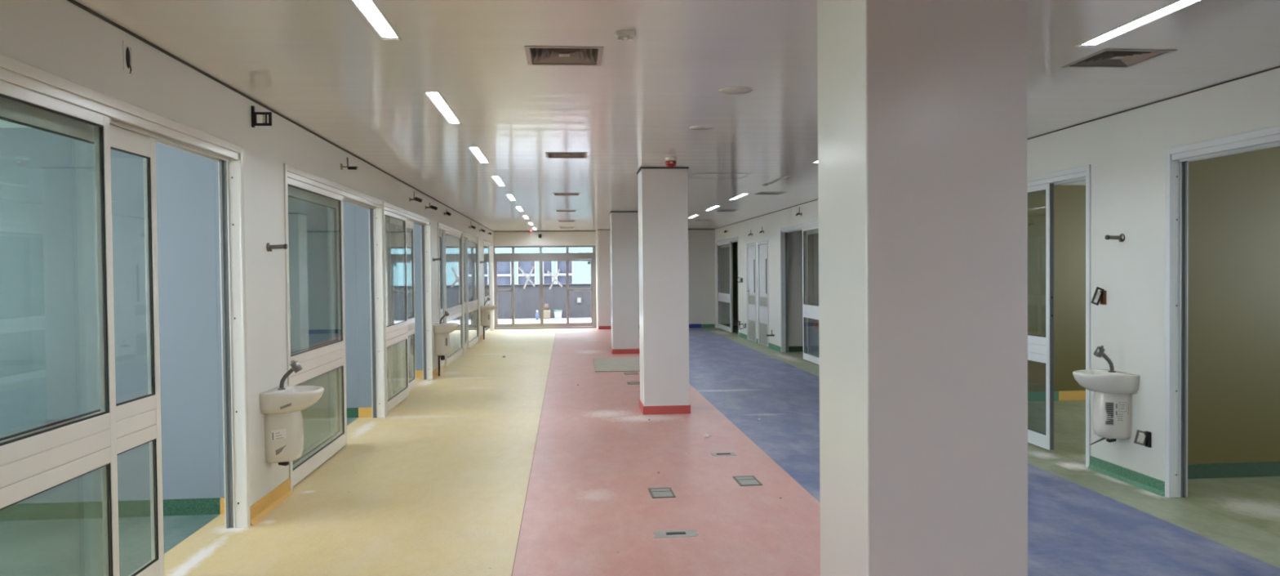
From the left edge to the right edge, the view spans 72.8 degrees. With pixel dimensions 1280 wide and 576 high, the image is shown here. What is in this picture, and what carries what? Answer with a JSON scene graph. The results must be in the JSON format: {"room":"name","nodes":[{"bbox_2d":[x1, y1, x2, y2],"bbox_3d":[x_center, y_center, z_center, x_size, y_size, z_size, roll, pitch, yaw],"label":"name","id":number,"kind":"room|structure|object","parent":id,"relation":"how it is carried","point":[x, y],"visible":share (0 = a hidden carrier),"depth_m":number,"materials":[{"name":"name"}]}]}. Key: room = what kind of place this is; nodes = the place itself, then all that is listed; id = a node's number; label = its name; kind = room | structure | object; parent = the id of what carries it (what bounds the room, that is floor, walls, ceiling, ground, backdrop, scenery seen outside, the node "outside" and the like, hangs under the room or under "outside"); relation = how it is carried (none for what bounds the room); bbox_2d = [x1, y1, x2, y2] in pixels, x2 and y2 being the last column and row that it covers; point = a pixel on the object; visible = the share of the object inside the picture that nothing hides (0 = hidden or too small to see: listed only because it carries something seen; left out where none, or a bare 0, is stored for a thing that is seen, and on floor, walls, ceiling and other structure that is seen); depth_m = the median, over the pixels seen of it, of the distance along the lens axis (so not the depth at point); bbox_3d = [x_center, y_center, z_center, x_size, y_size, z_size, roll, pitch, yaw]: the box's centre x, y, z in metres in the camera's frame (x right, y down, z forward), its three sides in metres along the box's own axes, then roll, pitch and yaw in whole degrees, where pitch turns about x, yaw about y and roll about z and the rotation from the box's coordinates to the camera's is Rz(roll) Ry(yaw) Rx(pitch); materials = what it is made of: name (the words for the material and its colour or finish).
{"room":"hospital interior","nodes":[
{"label":"hospital interior","id":0,"kind":"room"},
{"bbox_2d":[0,119,32,128],"bbox_3d":[-4.985,-1.158,8.943,3.990,0.080,31.700,-1,1,-5],"label":"ceiling","id":1,"kind":"structure","parent":0,"point":[3,123],"depth_m":5.68,"materials":[{"name":"paint"}]},
{"bbox_2d":[0,127,224,520],"bbox_3d":[-4.606,0.250,5.804,3.789,2.620,0.110,-1,1,-5],"label":"wall","id":2,"kind":"structure","parent":0,"point":[50,359],"depth_m":5.84,"materials":[{"name":"paint"}]},
{"bbox_2d":[220,497,225,513],"bbox_3d":[-2.783,1.485,5.931,0.163,0.110,0.010,-1,1,-5],"label":"baseboard","id":3,"kind":"structure","parent":2,"relation":"attached to","point":[222,499],"depth_m":5.92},
{"bbox_2d":[0,0,494,506],"bbox_3d":[-2.921,0.018,9.139,0.130,2.920,31.700,-1,1,-5],"label":"wall","id":4,"kind":"structure","parent":0,"point":[60,38],"depth_m":5.74,"materials":[{"name":"paint"}]},
{"bbox_2d":[0,53,250,575],"bbox_3d":[-2.472,0.351,3.929,0.144,2.449,3.368,-1,1,-5],"label":"door","id":5,"kind":"structure","parent":4,"relation":"in","point":[33,461],"depth_m":4.08,"materials":[{"name":"white metal"}]},
{"bbox_2d":[122,40,133,75],"bbox_3d":[-2.445,-1.098,4.149,0.010,0.143,0.090,-1,1,-5],"label":"junction box","id":6,"kind":"object","parent":4,"relation":"attached to","point":[126,52],"visible":1,"depth_m":4.15,"materials":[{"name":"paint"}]},
{"bbox_2d":[251,106,271,127],"bbox_3d":[-2.523,-1.140,5.788,0.128,0.140,0.024,-1,1,-5],"label":"frame","id":7,"kind":"object","parent":4,"relation":"attached to","point":[254,117],"visible":1,"depth_m":5.78,"materials":[{"name":"black plastic"}]},
{"bbox_2d":[249,477,293,524],"bbox_3d":[-2.565,1.478,6.052,0.030,0.115,0.829,-1,1,-5],"label":"baseboard","id":8,"kind":"structure","parent":4,"relation":"attached to","point":[259,509],"depth_m":6.01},
{"bbox_2d":[266,242,287,251],"bbox_3d":[-2.537,-0.286,6.074,0.128,0.064,0.064,-1,1,-5],"label":"wall bracket","id":9,"kind":"object","parent":4,"relation":"attached to","point":[269,247],"visible":1,"depth_m":6.06,"materials":[{"name":"silver metal"}]},
{"bbox_2d":[66,0,492,231],"bbox_3d":[-2.856,-1.314,9.009,0.008,0.013,31.480,-1,1,-5],"label":"trim","id":10,"kind":"structure","parent":4,"relation":"attached to","point":[73,2],"depth_m":5.11,"materials":[{"name":"metal"}]},
{"bbox_2d":[259,359,324,465],"bbox_3d":[-2.408,0.874,6.087,0.362,0.744,0.406,-1,1,-5],"label":"washbasin","id":11,"kind":"object","parent":4,"relation":"attached to","point":[282,406],"visible":1,"depth_m":5.98,"materials":[{"name":"ceramic"}]},
{"bbox_2d":[277,359,302,389],"bbox_3d":[-2.452,0.605,6.078,0.171,0.206,0.058,-1,1,-5],"label":"faucet","id":12,"kind":"object","parent":11,"relation":"on","point":[295,366],"depth_m":6.06,"materials":[{"name":"silver metal"}]},
{"bbox_2d":[259,385,324,413],"bbox_3d":[-2.409,0.783,6.085,0.362,0.150,0.406,-1,1,-5],"label":"basin","id":13,"kind":"object","parent":11,"relation":"in","point":[280,399],"depth_m":5.93,"materials":[{"name":"ceramic"}]},
{"bbox_2d":[283,163,386,491],"bbox_3d":[-2.826,0.273,8.130,0.144,2.449,3.393,-1,1,-5],"label":"door","id":14,"kind":"structure","parent":4,"relation":"in","point":[315,361],"depth_m":8.10,"materials":[{"name":"white metal"}]},
{"bbox_2d":[340,157,358,169],"bbox_3d":[-2.705,-1.157,8.081,0.150,0.113,0.060,-1,1,-5],"label":"wall bracket","id":15,"kind":"object","parent":4,"relation":"attached to","point":[341,164],"visible":1,"depth_m":8.07,"materials":[{"name":"black metal"}]},
{"bbox_2d":[382,200,432,415],"bbox_3d":[-3.118,0.208,11.590,0.144,2.449,3.428,-1,1,-5],"label":"door","id":16,"kind":"structure","parent":4,"relation":"in","point":[395,332],"depth_m":11.37,"materials":[{"name":"white metal"}]},
{"bbox_2d":[408,191,422,202],"bbox_3d":[-2.993,-1.213,11.583,0.170,0.152,0.062,-1,1,0],"label":"wall bracket","id":17,"kind":"object","parent":4,"relation":"attached to","point":[415,198],"visible":1,"depth_m":11.56,"materials":[{"name":"black metal"}]},
{"bbox_2d":[425,202,437,209],"bbox_3d":[-3.097,-1.208,12.889,0.180,0.113,0.062,-1,1,0],"label":"wall bracket","id":18,"kind":"object","parent":4,"relation":"attached to","point":[432,206],"visible":1,"depth_m":12.87,"materials":[{"name":"black metal"}]},
{"bbox_2d":[432,367,441,378],"bbox_3d":[-3.212,1.334,13.731,0.030,0.115,0.804,-1,1,-5],"label":"baseboard","id":19,"kind":"structure","parent":4,"relation":"attached to","point":[435,372],"depth_m":13.62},
{"bbox_2d":[433,311,458,375],"bbox_3d":[-3.051,0.874,13.731,0.362,1.031,0.406,-1,1,-5],"label":"washbasin","id":20,"kind":"object","parent":4,"relation":"attached to","point":[442,331],"visible":1,"depth_m":13.62,"materials":[{"name":"ceramic"}]},
{"bbox_2d":[439,311,449,323],"bbox_3d":[-3.096,0.462,13.720,0.171,0.206,0.058,-1,1,-5],"label":"faucet","id":21,"kind":"object","parent":20,"relation":"on","point":[446,313],"depth_m":13.70,"materials":[{"name":"silver metal"}]},
{"bbox_2d":[433,322,458,333],"bbox_3d":[-3.053,0.640,13.726,0.362,0.150,0.406,-1,1,-5],"label":"basin","id":22,"kind":"object","parent":20,"relation":"in","point":[441,327],"depth_m":13.56,"materials":[{"name":"ceramic"}]},
{"bbox_2d":[437,222,464,371],"bbox_3d":[-3.467,0.130,15.735,0.144,2.449,3.268,-1,1,-5],"label":"door","id":23,"kind":"structure","parent":4,"relation":"in","point":[456,311],"depth_m":16.35,"materials":[{"name":"white metal"}]},
{"bbox_2d":[462,231,479,353],"bbox_3d":[-3.739,0.070,18.948,0.144,2.449,3.058,-1,1,-5],"label":"door","id":24,"kind":"structure","parent":4,"relation":"in","point":[470,250],"depth_m":19.04,"materials":[{"name":"white metal"}]},
{"bbox_2d":[483,239,493,335],"bbox_3d":[-4.082,-0.007,23.027,0.144,2.449,2.528,-1,1,-5],"label":"door","id":25,"kind":"structure","parent":4,"relation":"in","point":[487,246],"depth_m":23.30,"materials":[{"name":"white metal"}]},
{"bbox_2d":[480,297,496,339],"bbox_3d":[-3.675,0.735,21.133,0.362,1.031,0.406,-1,1,-5],"label":"washbasin","id":26,"kind":"object","parent":4,"relation":"attached to","point":[485,309],"visible":1,"depth_m":21.02,"materials":[{"name":"ceramic"}]},
{"bbox_2d":[480,305,496,311],"bbox_3d":[-3.677,0.501,21.129,0.362,0.150,0.406,-1,1,-5],"label":"basin","id":27,"kind":"object","parent":26,"relation":"in","point":[483,308],"depth_m":20.95,"materials":[{"name":"ceramic"}]},
{"bbox_2d":[288,196,372,418],"bbox_3d":[-4.937,0.176,9.730,3.789,2.620,0.110,-1,1,-5],"label":"wall","id":28,"kind":"structure","parent":0,"point":[310,235],"depth_m":9.81,"materials":[{"name":"paint"}]},
{"bbox_2d":[358,407,372,417],"bbox_3d":[-3.114,1.411,9.856,0.163,0.110,0.010,-1,1,-5],"label":"baseboard","id":29,"kind":"structure","parent":28,"relation":"attached to","point":[362,411],"depth_m":9.85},
{"bbox_2d":[384,215,422,377],"bbox_3d":[-5.249,0.107,13.436,3.789,2.620,0.110,-1,1,-5],"label":"wall","id":30,"kind":"structure","parent":0,"point":[396,232],"depth_m":13.52,"materials":[{"name":"paint"}]},
{"bbox_2d":[415,369,422,377],"bbox_3d":[-3.426,1.342,13.563,0.163,0.110,0.010,-1,1,-5],"label":"baseboard","id":31,"kind":"structure","parent":30,"relation":"attached to","point":[419,373],"depth_m":13.56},
{"bbox_2d":[439,231,455,348],"bbox_3d":[-5.569,0.035,17.227,3.789,2.620,0.100,-1,1,-5],"label":"wall","id":32,"kind":"structure","parent":0,"point":[451,239],"depth_m":17.32,"materials":[{"name":"paint"}]},
{"bbox_2d":[464,239,466,335],"bbox_3d":[-5.955,-0.031,20.826,3.625,2.620,0.100,-1,1,-5],"label":"wall partition","id":33,"kind":"structure","parent":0,"point":[464,239],"depth_m":20.93,"materials":[{"name":"paint"}]},
{"bbox_2d":[493,230,597,328],"bbox_3d":[-2.701,-0.290,24.770,2.935,2.920,0.580,-1,1,-5],"label":"wall","id":34,"kind":"structure","parent":0,"point":[555,237],"depth_m":24.81,"materials":[{"name":"paint"}]},
{"bbox_2d":[493,230,595,231],"bbox_3d":[-2.721,-1.620,24.807,2.908,0.022,0.012,-1,1,-5],"label":"trim","id":35,"kind":"structure","parent":34,"relation":"attached to","point":[558,230],"depth_m":24.80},
{"bbox_2d":[493,244,596,328],"bbox_3d":[-2.715,-0.023,24.914,2.915,2.380,0.100,-1,1,-5],"label":"door","id":36,"kind":"structure","parent":34,"relation":"in","point":[579,256],"depth_m":24.87,"materials":[{"name":"grey metal"}]},
{"bbox_2d":[0,326,1279,575],"bbox_3d":[0.227,1.472,9.432,14.400,0.060,31.700,-1,1,-5],"label":"floor","id":37,"kind":"structure","parent":0,"point":[436,485],"depth_m":6.19,"materials":[{"name":"plastic"}]},
{"bbox_2d":[511,328,556,575],"bbox_3d":[-1.072,1.459,9.206,0.006,0.001,31.470,-1,1,-5],"label":"seam","id":38,"kind":"structure","parent":37,"relation":"on","point":[556,329],"depth_m":6.45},
{"bbox_2d":[597,229,611,328],"bbox_3d":[-0.898,-0.240,24.401,0.554,2.800,0.084,-1,1,-5],"label":"column","id":39,"kind":"structure","parent":37,"relation":"on","point":[604,242],"depth_m":24.36,"materials":[{"name":"paint"}]},
{"bbox_2d":[593,357,639,371],"bbox_3d":[-0.362,1.329,15.110,0.900,0.016,2.160,-1,1,-5],"label":"access hatch","id":40,"kind":"object","parent":37,"relation":"on","point":[601,364],"visible":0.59,"depth_m":14.98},
{"bbox_2d":[608,211,639,353],"bbox_3d":[-0.313,-0.108,17.348,0.547,2.800,0.547,-1,1,-5],"label":"column","id":41,"kind":"structure","parent":37,"relation":"on","point":[624,233],"depth_m":17.09,"materials":[{"name":"paint"}]},
{"bbox_2d":[626,381,639,383],"bbox_3d":[-0.092,1.380,12.615,0.180,0.006,0.220,-1,1,-5],"label":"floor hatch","id":42,"kind":"object","parent":37,"relation":"on","point":[628,382],"visible":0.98,"depth_m":12.63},
{"bbox_2d":[648,486,675,497],"bbox_3d":[0.159,1.500,6.365,0.170,0.006,0.270,-1,1,-6],"label":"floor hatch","id":43,"kind":"object","parent":37,"relation":"on","point":[655,492],"visible":1,"depth_m":6.35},
{"bbox_2d":[636,166,690,414],"bbox_3d":[0.270,0.028,10.113,0.547,2.800,0.547,-1,1,-5],"label":"column","id":44,"kind":"structure","parent":37,"relation":"on","point":[663,204],"depth_m":9.85,"materials":[{"name":"paint"}]},
{"bbox_2d":[653,528,698,537],"bbox_3d":[0.222,1.519,5.361,0.273,0.006,0.142,-1,1,-5],"label":"floor outlet","id":45,"kind":"object","parent":37,"relation":"on","point":[687,532],"visible":1,"depth_m":5.36,"materials":[{"name":"grey metal"}]},
{"bbox_2d":[710,451,735,455],"bbox_3d":[0.736,1.469,7.666,0.208,0.006,0.133,-1,1,-5],"label":"floor outlet","id":46,"kind":"object","parent":37,"relation":"on","point":[732,452],"visible":1,"depth_m":7.67,"materials":[{"name":"grey metal"}]},
{"bbox_2d":[732,475,762,485],"bbox_3d":[0.828,1.486,6.702,0.170,0.006,0.290,-1,1,-6],"label":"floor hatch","id":47,"kind":"object","parent":37,"relation":"on","point":[744,480],"visible":1,"depth_m":6.69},
{"bbox_2d":[817,0,1027,575],"bbox_3d":[0.945,0.161,2.981,0.547,2.800,0.547,-1,1,-5],"label":"column","id":48,"kind":"structure","parent":37,"relation":"on","point":[922,104],"depth_m":2.72,"materials":[{"name":"paint"}]},
{"bbox_2d":[596,229,715,328],"bbox_3d":[0.465,-0.318,24.645,3.355,2.920,0.200,-1,1,-5],"label":"wall","id":49,"kind":"structure","parent":0,"point":[701,242],"depth_m":24.65,"materials":[{"name":"paint"}]},
{"bbox_2d":[688,323,715,327],"bbox_3d":[0.754,1.085,24.590,2.760,0.110,0.010,-1,1,-5],"label":"baseboard","id":50,"kind":"structure","parent":49,"relation":"attached to","point":[702,325],"depth_m":24.67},
{"bbox_2d":[74,0,1279,231],"bbox_3d":[0.272,-1.481,9.280,6.550,0.250,31.900,-1,1,-5],"label":"ceiling","id":51,"kind":"structure","parent":0,"point":[319,64],"depth_m":5.28,"materials":[{"name":"paint"}]},
{"bbox_2d":[350,0,402,39],"bbox_3d":[-1.192,-1.259,3.740,0.102,0.059,1.222,-1,1,-5],"label":"ceiling lamp","id":52,"kind":"object","parent":51,"relation":"attached to","point":[373,14],"visible":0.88,"depth_m":4.03,"materials":[{"name":"white"}]},
{"bbox_2d":[359,0,395,34],"bbox_3d":[-1.192,-1.257,3.740,0.050,0.016,1.138,-1,1,-5],"label":"diffuser","id":53,"kind":"object","parent":52,"relation":"attached to","point":[372,14],"depth_m":4.02,"materials":[{"name":"white"}]},
{"bbox_2d":[423,91,462,124],"bbox_3d":[-1.401,-1.305,6.221,0.102,0.059,1.222,-1,1,-5],"label":"ceiling lamp","id":54,"kind":"object","parent":51,"relation":"attached to","point":[439,102],"visible":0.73,"depth_m":6.18,"materials":[{"name":"white"}]},
{"bbox_2d":[430,92,457,120],"bbox_3d":[-1.401,-1.304,6.221,0.050,0.016,1.138,-1,1,-5],"label":"diffuser","id":55,"kind":"object","parent":54,"relation":"attached to","point":[439,102],"depth_m":6.18,"materials":[{"name":"white"}]},
{"bbox_2d":[467,146,489,163],"bbox_3d":[-1.610,-1.352,8.702,0.102,0.059,1.222,-1,1,-5],"label":"ceiling lamp","id":56,"kind":"object","parent":51,"relation":"attached to","point":[481,157],"visible":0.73,"depth_m":8.73,"materials":[{"name":"white"}]},
{"bbox_2d":[472,147,486,160],"bbox_3d":[-1.610,-1.350,8.702,0.050,0.016,1.138,-1,1,-5],"label":"diffuser","id":57,"kind":"object","parent":56,"relation":"attached to","point":[479,156],"depth_m":8.70,"materials":[{"name":"white"}]},
{"bbox_2d":[490,176,506,186],"bbox_3d":[-1.819,-1.398,11.182,0.102,0.059,1.222,-1,1,-5],"label":"ceiling lamp","id":58,"kind":"object","parent":51,"relation":"attached to","point":[497,180],"visible":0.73,"depth_m":11.29,"materials":[{"name":"white"}]},
{"bbox_2d":[494,176,503,184],"bbox_3d":[-1.819,-1.397,11.182,0.050,0.016,1.138,-1,1,-5],"label":"diffuser","id":59,"kind":"object","parent":58,"relation":"attached to","point":[498,180],"depth_m":11.20,"materials":[{"name":"white"}]},
{"bbox_2d":[505,194,516,200],"bbox_3d":[-2.029,-1.445,13.663,0.102,0.059,1.222,-1,1,-5],"label":"ceiling lamp","id":60,"kind":"object","parent":51,"relation":"attached to","point":[510,197],"visible":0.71,"depth_m":13.77,"materials":[{"name":"white"}]},
{"bbox_2d":[515,206,524,211],"bbox_3d":[-2.238,-1.492,16.144,0.102,0.059,1.222,-1,1,-5],"label":"ceiling lamp","id":61,"kind":"object","parent":51,"relation":"attached to","point":[518,208],"visible":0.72,"depth_m":16.27,"materials":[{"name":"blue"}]},
{"bbox_2d":[524,45,604,66],"bbox_3d":[-0.412,-1.293,4.719,0.412,0.074,0.412,-1,1,-5],"label":"ceiling vent","id":62,"kind":"object","parent":51,"relation":"in","point":[535,55],"visible":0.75,"depth_m":4.78,"materials":[{"name":"metal"}]},
{"bbox_2d":[555,209,577,211],"bbox_3d":[-1.427,-1.519,16.764,0.412,0.074,0.412,-1,1,-5],"label":"ceiling vent","id":63,"kind":"object","parent":51,"relation":"in","point":[555,210],"visible":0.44,"depth_m":16.66,"materials":[{"name":"metal"}]},
{"bbox_2d":[545,152,587,158],"bbox_3d":[-0.741,-1.369,8.745,0.412,0.074,0.412,-1,1,-5],"label":"ceiling vent","id":64,"kind":"object","parent":51,"relation":"in","point":[548,155],"visible":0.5,"depth_m":8.85,"materials":[{"name":"metal"}]},
{"bbox_2d":[552,192,580,195],"bbox_3d":[-1.111,-1.451,13.128,0.412,0.074,0.412,-1,1,-5],"label":"ceiling vent","id":65,"kind":"object","parent":51,"relation":"in","point":[553,193],"visible":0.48,"depth_m":13.18,"materials":[{"name":"metal"}]},
{"bbox_2d":[614,30,635,40],"bbox_3d":[-0.073,-1.239,4.277,0.104,0.029,0.104,-1,1,-5],"label":"smoke detector","id":66,"kind":"object","parent":51,"relation":"attached to","point":[621,35],"visible":1,"depth_m":4.24,"materials":[{"name":"white plastic"}]},
{"bbox_2d":[665,156,676,167],"bbox_3d":[0.321,-1.302,9.015,0.120,0.098,0.122,-1,1,-5],"label":"siren","id":67,"kind":"object","parent":51,"relation":"attached to","point":[670,162],"visible":1,"depth_m":8.97,"materials":[{"name":"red plastic"}]},
{"bbox_2d":[689,125,713,129],"bbox_3d":[0.505,-1.312,7.124,0.198,0.006,0.198,-1,1,-5],"label":"ceiling speaker","id":68,"kind":"object","parent":51,"relation":"attached to","point":[695,127],"visible":1,"depth_m":7.13,"materials":[{"name":"white plastic"}]},
{"bbox_2d":[691,126,711,129],"bbox_3d":[0.505,-1.314,7.124,0.170,0.002,0.170,-1,1,-5],"label":"grille","id":69,"kind":"object","parent":68,"relation":"attached to","point":[692,127],"depth_m":7.13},
{"bbox_2d":[688,173,751,178],"bbox_3d":[0.982,-1.391,10.807,0.680,0.002,0.620,-1,1,-5],"label":"access hatch","id":70,"kind":"object","parent":51,"relation":"attached to","point":[696,175],"visible":1,"depth_m":10.79,"materials":[{"name":"paint"}]},
{"bbox_2d":[715,209,737,211],"bbox_3d":[1.703,-1.556,17.128,0.412,0.074,0.412,-1,1,-5],"label":"ceiling vent","id":71,"kind":"object","parent":51,"relation":"in","point":[717,210],"visible":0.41,"depth_m":17.20,"materials":[{"name":"metal"}]},
{"bbox_2d":[718,86,754,94],"bbox_3d":[0.628,-1.285,5.660,0.232,0.006,0.232,-1,1,-5],"label":"ceiling speaker","id":72,"kind":"object","parent":51,"relation":"attached to","point":[732,90],"visible":1,"depth_m":5.65,"materials":[{"name":"white plastic"}]},
{"bbox_2d":[720,87,751,93],"bbox_3d":[0.628,-1.287,5.660,0.204,0.002,0.204,-1,1,-5],"label":"grille","id":73,"kind":"object","parent":72,"relation":"attached to","point":[726,90],"depth_m":5.65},
{"bbox_2d":[728,193,748,199],"bbox_3d":[1.576,-1.485,13.936,0.102,0.059,1.222,-1,1,-5],"label":"ceiling lamp","id":74,"kind":"object","parent":51,"relation":"attached to","point":[742,194],"visible":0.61,"depth_m":13.98,"materials":[{"name":"white"}]},
{"bbox_2d":[755,191,786,194],"bbox_3d":[1.995,-1.485,13.309,0.412,0.074,0.412,-1,1,-5],"label":"ceiling vent","id":75,"kind":"object","parent":51,"relation":"in","point":[759,193],"visible":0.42,"depth_m":13.36,"materials":[{"name":"metal"}]},
{"bbox_2d":[762,175,791,185],"bbox_3d":[1.785,-1.439,11.456,0.102,0.059,1.222,-1,1,-5],"label":"ceiling lamp","id":76,"kind":"object","parent":51,"relation":"attached to","point":[782,177],"visible":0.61,"depth_m":11.43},
{"bbox_2d":[1061,48,1177,68],"bbox_3d":[2.694,-1.327,4.900,0.412,0.074,0.412,-1,1,-5],"label":"ceiling vent","id":77,"kind":"object","parent":51,"relation":"in","point":[1105,58],"visible":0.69,"depth_m":4.92,"materials":[{"name":"metal"}]},
{"bbox_2d":[1074,0,1202,47],"bbox_3d":[2.413,-1.299,4.013,0.102,0.059,1.222,-1,1,-5],"label":"ceiling lamp","id":78,"kind":"object","parent":51,"relation":"attached to","point":[1176,6],"visible":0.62,"depth_m":4.20,"materials":[{"name":"white"}]},
{"bbox_2d":[1089,0,1186,41],"bbox_3d":[2.413,-1.298,4.013,0.050,0.016,1.138,-1,1,-5],"label":"diffuser","id":79,"kind":"object","parent":78,"relation":"attached to","point":[1125,28],"depth_m":4.19,"materials":[{"name":"white"}]},
{"bbox_2d":[721,241,737,326],"bbox_3d":[4.087,-0.251,25.001,3.660,2.700,0.100,-1,1,-5],"label":"wall","id":80,"kind":"structure","parent":0,"point":[726,251],"depth_m":24.83,"materials":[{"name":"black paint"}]},
{"bbox_2d":[787,230,818,351],"bbox_3d":[4.731,-0.067,17.366,3.659,2.620,0.110,-1,1,-5],"label":"wall","id":81,"kind":"structure","parent":0,"point":[795,335],"depth_m":17.20,"materials":[{"name":"paint"}]},
{"bbox_2d":[715,67,1279,480],"bbox_3d":[3.500,-0.049,9.388,0.130,2.920,31.120,-1,1,-5],"label":"wall","id":82,"kind":"structure","parent":0,"point":[1125,152],"depth_m":6.49,"materials":[{"name":"paint"}]},
{"bbox_2d":[716,236,739,335],"bbox_3d":[2.359,-0.066,22.867,0.144,2.449,3.068,-1,1,-5],"label":"door","id":83,"kind":"structure","parent":82,"relation":"in","point":[722,296],"depth_m":23.42,"materials":[{"name":"white metal"}]},
{"bbox_2d":[737,332,746,339],"bbox_3d":[2.470,1.147,20.846,0.030,0.100,1.014,-1,1,-5],"label":"baseboard","id":84,"kind":"structure","parent":82,"relation":"attached to","point":[740,335],"depth_m":20.83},
{"bbox_2d":[746,242,756,342],"bbox_3d":[2.595,0.096,19.848,0.185,2.239,0.948,-1,1,-5],"label":"door","id":85,"kind":"structure","parent":82,"relation":"in","point":[750,247],"depth_m":19.90,"materials":[{"name":"white metal"}]},
{"bbox_2d":[757,240,768,346],"bbox_3d":[2.711,0.117,18.689,0.148,2.239,0.938,-1,1,-5],"label":"door","id":86,"kind":"structure","parent":82,"relation":"in","point":[762,246],"depth_m":18.74,"materials":[{"name":"white metal"}]},
{"bbox_2d":[767,342,781,351],"bbox_3d":[2.736,1.206,17.693,0.030,0.100,1.084,-1,1,-5],"label":"baseboard","id":87,"kind":"structure","parent":82,"relation":"attached to","point":[771,345],"depth_m":17.64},
{"bbox_2d":[780,219,819,364],"bbox_3d":[2.984,0.073,15.454,0.144,2.449,3.368,-1,1,-5],"label":"door","id":88,"kind":"structure","parent":82,"relation":"in","point":[809,310],"depth_m":15.58,"materials":[{"name":"white metal"}]},
{"bbox_2d":[715,66,1279,229],"bbox_3d":[3.428,-1.382,9.257,0.006,0.009,30.920,-1,1,-5],"label":"trim","id":89,"kind":"structure","parent":82,"relation":"attached to","point":[1277,67],"depth_m":6.25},
{"bbox_2d":[1027,164,1090,466],"bbox_3d":[3.555,0.200,8.690,0.144,2.449,3.368,-1,1,-5],"label":"door","id":90,"kind":"structure","parent":82,"relation":"in","point":[1040,348],"depth_m":7.63,"materials":[{"name":"white metal"}]},
{"bbox_2d":[1090,286,1106,305],"bbox_3d":[3.597,0.064,6.819,0.110,0.148,0.048,-1,1,-5],"label":"outlet frame","id":91,"kind":"object","parent":82,"relation":"attached to","point":[1100,296],"visible":1,"depth_m":6.82,"materials":[{"name":"black plastic"}]},
{"bbox_2d":[1072,344,1139,444],"bbox_3d":[3.497,0.806,6.603,0.362,0.744,0.406,-1,1,-5],"label":"washbasin","id":92,"kind":"object","parent":82,"relation":"attached to","point":[1112,403],"visible":1,"depth_m":6.51,"materials":[{"name":"ceramic"}]},
{"bbox_2d":[1093,344,1115,372],"bbox_3d":[3.536,0.537,6.602,0.171,0.206,0.058,-1,1,-5],"label":"faucet","id":93,"kind":"object","parent":92,"relation":"on","point":[1099,352],"depth_m":6.59,"materials":[{"name":"silver metal"}]},
{"bbox_2d":[1072,368,1139,393],"bbox_3d":[3.496,0.716,6.602,0.362,0.150,0.406,-1,1,-5],"label":"basin","id":94,"kind":"object","parent":92,"relation":"in","point":[1097,380],"depth_m":6.45,"materials":[{"name":"ceramic"}]},
{"bbox_2d":[1106,403,1113,423],"bbox_3d":[3.528,0.941,6.516,0.043,0.152,0.003,0,1,21],"label":"print","id":95,"kind":"object","parent":92,"relation":"attached to","point":[1109,406],"depth_m":6.52},
{"bbox_2d":[1105,233,1124,241],"bbox_3d":[3.602,-0.381,6.590,0.128,0.064,0.064,-1,1,-5],"label":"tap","id":96,"kind":"object","parent":82,"relation":"attached to","point":[1121,237],"visible":1,"depth_m":6.58,"materials":[{"name":"silver metal"}]},
{"bbox_2d":[1087,455,1164,495],"bbox_3d":[3.672,1.414,6.584,0.030,0.100,0.884,-1,1,-5],"label":"baseboard","id":97,"kind":"structure","parent":82,"relation":"attached to","point":[1154,485],"depth_m":6.54,"materials":[{"name":"plastic"}]},
{"bbox_2d":[1133,429,1151,447],"bbox_3d":[3.648,1.092,6.310,0.117,0.126,0.048,-1,1,-5],"label":"outlet frame","id":98,"kind":"object","parent":82,"relation":"attached to","point":[1146,437],"visible":1,"depth_m":6.30,"materials":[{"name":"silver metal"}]},
{"bbox_2d":[1164,125,1279,497],"bbox_3d":[3.912,0.279,4.455,0.144,2.449,3.348,-1,1,-5],"label":"door","id":99,"kind":"structure","parent":82,"relation":"in","point":[1178,158],"depth_m":6.08,"materials":[{"name":"white metal"}]},
{"bbox_2d":[1027,185,1085,400],"bbox_3d":[5.299,0.059,10.630,3.659,2.620,0.112,-1,1,-5],"label":"wall","id":100,"kind":"structure","parent":0,"point":[1069,201],"depth_m":10.57,"materials":[{"name":"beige paint"}]},
{"bbox_2d":[1059,180,1085,185],"bbox_3d":[5.476,-1.272,9.532,3.860,0.080,31.120,-1,1,-5],"label":"ceiling","id":101,"kind":"structure","parent":0,"point":[1083,182],"depth_m":10.43,"materials":[{"name":"paint"}]},
{"bbox_2d":[1187,146,1279,478],"bbox_3d":[5.624,0.131,6.785,3.659,2.620,0.110,-1,1,-5],"label":"wall","id":102,"kind":"structure","parent":0,"point":[1233,218],"depth_m":6.65,"materials":[{"name":"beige paint"}]},
{"label":"outside","id":103,"kind":"structure","parent":0,"visible":0},
{"bbox_2d":[494,247,592,284],"bbox_3d":[-3.037,-0.797,35.999,28.000,9.500,0.330,-1,1,-5],"label":"building","id":104,"kind":"structure","parent":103,"point":[580,272],"depth_m":35.82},
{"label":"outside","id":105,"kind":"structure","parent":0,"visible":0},
{"bbox_2d":[497,317,593,326],"bbox_3d":[-2.344,1.133,28.028,28.000,0.060,5.800,-1,1,-5],"label":"terrace","id":106,"kind":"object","parent":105,"point":[562,319],"depth_m":28.90,"materials":[{"name":"concrete"}]},
{"bbox_2d":[497,283,591,318],"bbox_3d":[-2.571,0.454,30.626,28.000,1.200,0.360,-1,1,-5],"label":"wall","id":107,"kind":"structure","parent":106,"relation":"on","point":[526,300],"depth_m":30.43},
{"bbox_2d":[543,309,550,319],"bbox_3d":[-3.220,0.909,30.058,0.230,0.325,0.160,-1,1,-5],"label":"jerrycan","id":108,"kind":"object","parent":106,"relation":"on","point":[546,313],"visible":0.99,"depth_m":29.98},
{"bbox_2d":[553,309,562,318],"bbox_3d":[-2.841,0.912,30.090,0.316,0.310,0.316,-1,1,-5],"label":"bucket","id":109,"kind":"object","parent":106,"relation":"on","point":[557,313],"visible":1,"depth_m":29.98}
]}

